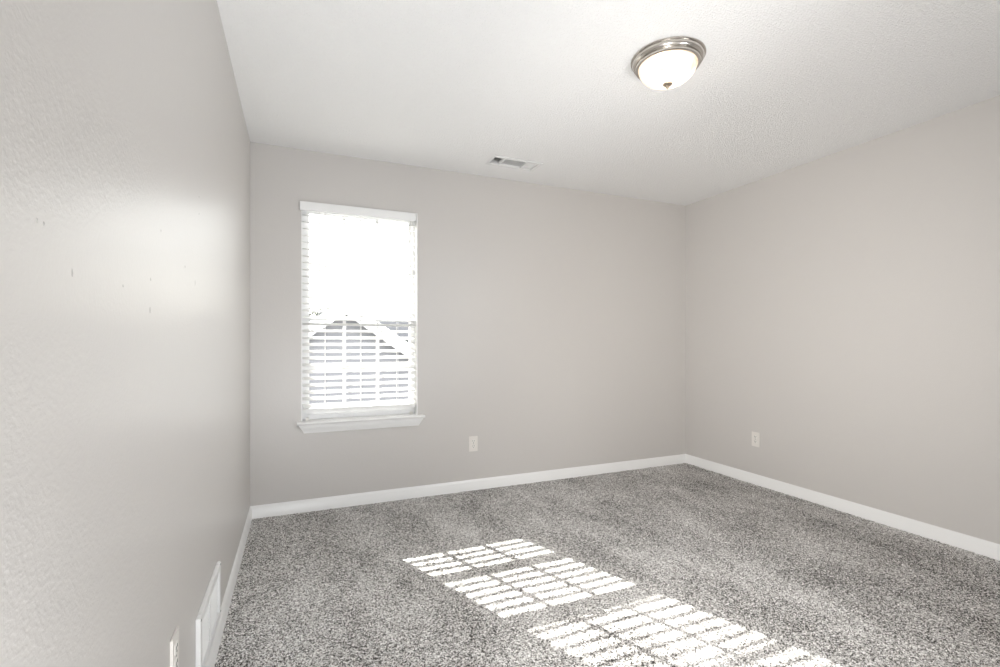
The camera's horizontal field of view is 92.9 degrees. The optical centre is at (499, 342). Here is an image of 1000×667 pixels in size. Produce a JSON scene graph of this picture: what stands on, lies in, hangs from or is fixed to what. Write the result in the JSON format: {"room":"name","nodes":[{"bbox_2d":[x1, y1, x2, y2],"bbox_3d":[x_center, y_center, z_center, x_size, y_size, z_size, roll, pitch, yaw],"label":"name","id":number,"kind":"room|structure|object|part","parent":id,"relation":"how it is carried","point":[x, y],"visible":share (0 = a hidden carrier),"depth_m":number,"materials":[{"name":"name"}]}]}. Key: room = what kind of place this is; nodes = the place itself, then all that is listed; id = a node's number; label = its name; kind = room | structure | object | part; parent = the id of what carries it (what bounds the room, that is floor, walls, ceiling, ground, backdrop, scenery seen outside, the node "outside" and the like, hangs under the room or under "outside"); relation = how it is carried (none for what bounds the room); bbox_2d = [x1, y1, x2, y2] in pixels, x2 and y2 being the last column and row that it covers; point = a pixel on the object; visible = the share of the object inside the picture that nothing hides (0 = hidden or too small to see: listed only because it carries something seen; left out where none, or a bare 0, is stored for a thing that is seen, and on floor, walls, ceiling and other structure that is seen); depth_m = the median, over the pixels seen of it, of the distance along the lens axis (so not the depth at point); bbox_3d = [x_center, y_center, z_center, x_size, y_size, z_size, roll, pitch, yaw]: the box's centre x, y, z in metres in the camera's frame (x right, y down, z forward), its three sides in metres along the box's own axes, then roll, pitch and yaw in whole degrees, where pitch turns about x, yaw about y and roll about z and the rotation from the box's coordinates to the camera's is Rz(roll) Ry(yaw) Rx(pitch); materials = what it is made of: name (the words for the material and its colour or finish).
{"room":"empty bedroom","nodes":[
{"label":"empty bedroom","id":0,"kind":"room"},
{"bbox_2d":[0,0,249,666],"bbox_3d":[-0.907,-0.026,1.219,0.151,2.740,3.974,0,0,-23],"label":"wall","id":1,"kind":"structure","parent":0,"point":[125,141],"depth_m":0.82,"materials":[{"name":"grey paint"}]},
{"bbox_2d":[170,625,178,666],"bbox_3d":[-0.803,0.776,1.174,0.008,0.116,0.071,0,0,-23],"label":"power outlet","id":2,"kind":"object","parent":1,"relation":"attached to","point":[174,642],"visible":1,"depth_m":1.16,"materials":[{"name":"white plastic"}]},
{"bbox_2d":[174,640,177,655],"bbox_3d":[-0.800,0.756,1.175,0.002,0.027,0.033,0,0,-23],"label":"receptacle","id":3,"kind":"object","parent":2,"relation":"attached to","point":[175,641],"depth_m":1.17,"materials":[{"name":"grey plastic"}]},
{"bbox_2d":[174,656,177,666],"bbox_3d":[-0.800,0.795,1.175,0.002,0.027,0.033,0,0,-23],"label":"receptacle","id":4,"kind":"object","parent":2,"relation":"attached to","point":[175,657],"depth_m":1.17,"materials":[{"name":"grey plastic"}]},
{"bbox_2d":[195,561,220,666],"bbox_3d":[-1.050,0.938,1.593,0.151,0.208,0.414,0,0,-23],"label":"air vent","id":5,"kind":"object","parent":1,"relation":"in","point":[208,617],"visible":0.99,"depth_m":1.59,"materials":[{"name":"white metal"}]},
{"bbox_3d":[-0.958,0.938,1.530,0.013,0.151,0.170,0,0,-23],"label":"louver panel","id":6,"kind":"part","parent":5,"relation":"part of","materials":[{"name":"white metal"}]},
{"bbox_3d":[-1.031,0.938,1.703,0.013,0.151,0.170,0,0,-23],"label":"louver panel","id":7,"kind":"part","parent":5,"relation":"part of","materials":[{"name":"white metal"}]},
{"bbox_2d":[206,506,251,666],"bbox_3d":[-0.862,1.106,1.319,0.013,0.088,3.824,0,0,-23],"label":"baseboard","id":8,"kind":"structure","parent":1,"relation":"attached to","point":[231,584],"depth_m":2.07,"materials":[{"name":"white wood"}]},
{"bbox_2d":[250,142,685,505],"bbox_3d":[0.044,-0.026,3.865,3.976,2.740,0.150,0,0,-23],"label":"wall","id":9,"kind":"structure","parent":0,"point":[552,319],"depth_m":3.73,"materials":[{"name":"grey paint"}]},
{"bbox_2d":[297,201,424,432],"bbox_3d":[-0.985,-0.168,3.408,0.866,1.563,0.206,0,0,-23],"label":"window","id":10,"kind":"structure","parent":9,"relation":"in","point":[330,421],"depth_m":3.41,"materials":[{"name":"white wood"}]},
{"bbox_2d":[300,201,415,420],"bbox_3d":[-0.986,-0.204,3.363,0.793,1.477,0.090,0,0,-23],"label":"window blind","id":11,"kind":"object","parent":10,"relation":"attached to","point":[305,206],"visible":1,"depth_m":3.37,"materials":[{"name":"white plastic"}]},
{"bbox_3d":[-1.209,-0.237,3.287,0.003,1.382,0.056,0,0,-23],"label":"ladder cord","id":12,"kind":"part","parent":11,"relation":"part of","materials":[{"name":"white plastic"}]},
{"bbox_3d":[-0.985,0.466,3.382,0.768,0.023,0.052,0,0,-23],"label":"rail","id":13,"kind":"part","parent":11,"relation":"part of","materials":[{"name":"white plastic"}]},
{"bbox_3d":[-0.990,-0.237,3.381,0.003,1.382,0.056,0,0,-23],"label":"ladder cord","id":14,"kind":"part","parent":11,"relation":"part of","materials":[{"name":"white fabric"}]},
{"bbox_3d":[-0.752,-0.237,3.482,0.003,1.382,0.056,0,0,-23],"label":"ladder cord","id":15,"kind":"part","parent":11,"relation":"part of","materials":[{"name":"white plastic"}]},
{"bbox_3d":[-1.015,-0.539,3.464,0.737,0.769,0.028,0,0,-23],"label":"sash","id":16,"kind":"part","parent":10,"relation":"part of","materials":[{"name":"white plastic"}]},
{"bbox_3d":[-1.003,0.158,3.436,0.737,0.685,0.028,0,0,-23],"label":"sash","id":17,"kind":"part","parent":10,"relation":"part of","materials":[{"name":"white plastic"}]},
{"bbox_3d":[-0.967,0.545,3.366,0.866,0.021,0.116,0,0,-23],"label":"sill","id":18,"kind":"part","parent":10,"relation":"part of","materials":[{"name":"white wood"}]},
{"bbox_2d":[251,454,685,518],"bbox_3d":[0.076,1.106,3.790,3.676,0.088,0.013,0,0,-23],"label":"baseboard","id":19,"kind":"structure","parent":9,"relation":"attached to","point":[324,503],"depth_m":3.59,"materials":[{"name":"white wood"}]},
{"bbox_2d":[469,436,477,451],"bbox_3d":[-0.206,0.786,3.673,0.071,0.116,0.008,0,0,-23],"label":"power outlet","id":20,"kind":"object","parent":9,"relation":"attached to","point":[473,440],"visible":1,"depth_m":3.67,"materials":[{"name":"white plastic"}]},
{"bbox_2d":[214,463,999,666],"bbox_3d":[0.823,1.144,2.037,3.676,0.014,3.824,0,0,-23],"label":"floor","id":21,"kind":"structure","parent":0,"point":[684,564],"depth_m":2.25,"materials":[{"name":"carpet"}]},
{"bbox_2d":[217,0,999,205],"bbox_3d":[0.823,-1.346,2.037,3.676,0.100,3.824,0,0,-23],"label":"ceiling","id":22,"kind":"structure","parent":0,"point":[778,86],"depth_m":2.34,"materials":[{"name":"white paint"}]},
{"bbox_2d":[486,155,543,171],"bbox_3d":[0.105,-1.383,3.444,0.384,0.187,0.177,0,0,-23],"label":"ceiling vent","id":23,"kind":"object","parent":22,"relation":"in","point":[521,163],"visible":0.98,"depth_m":3.45,"materials":[{"name":"white metal"}]},
{"bbox_2d":[631,36,705,89],"bbox_3d":[0.765,-1.225,2.171,0.325,0.140,0.325,0,0,-23],"label":"ceiling light","id":24,"kind":"object","parent":22,"relation":"attached to","point":[669,62],"visible":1,"depth_m":2.09,"materials":[{"name":"white glass"}]},
{"bbox_3d":[0.765,-1.219,2.171,0.254,0.082,0.254,0,0,-23],"label":"lamp shade","id":25,"kind":"part","parent":24,"relation":"part of","materials":[{"name":"white glass"}]},
{"bbox_2d":[686,95,999,543],"bbox_3d":[2.612,-0.026,2.718,0.150,2.740,3.974,0,0,-23],"label":"wall","id":26,"kind":"structure","parent":0,"point":[843,307],"depth_m":3.08,"materials":[{"name":"grey paint"}]},
{"bbox_2d":[752,431,759,446],"bbox_3d":[2.055,0.782,3.823,0.008,0.116,0.071,0,0,-23],"label":"power outlet","id":27,"kind":"object","parent":26,"relation":"attached to","point":[755,435],"visible":1,"depth_m":3.82,"materials":[{"name":"white plastic"}]},
{"bbox_2d":[686,454,999,560],"bbox_3d":[2.508,1.106,2.755,0.013,0.088,3.824,0,0,-23],"label":"baseboard","id":28,"kind":"structure","parent":26,"relation":"attached to","point":[989,549],"depth_m":3.09,"materials":[{"name":"white wood"}]},
{"label":"outside","id":29,"kind":"structure","parent":0,"visible":0},
{"bbox_3d":[-24.334,4.144,57.134,120.000,0.200,115.800,0,0,-23],"label":"ground","id":30,"kind":"structure","parent":29,"visible":0},
{"bbox_2d":[309,307,328,320],"bbox_3d":[-8.212,1.183,21.501,3.126,5.730,2.978,0,0,-23],"label":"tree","id":31,"kind":"object","parent":30,"relation":"on","point":[312,313],"visible":0.02,"depth_m":21.18,"materials":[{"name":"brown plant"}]},
{"bbox_2d":[309,299,408,407],"bbox_3d":[-5.306,1.504,15.087,8.900,5.080,8.680,0,0,-23],"label":"house","id":32,"kind":"structure","parent":30,"relation":"on","point":[350,308],"depth_m":11.47,"materials":[{"name":"grey"}]},
{"bbox_2d":[379,321,408,340],"bbox_3d":[-2.557,1.244,33.693,13.100,5.600,7.000,0,0,-23],"label":"house","id":33,"kind":"structure","parent":30,"relation":"on","point":[381,322],"depth_m":31.04,"materials":[{"name":"white"}]}
]}

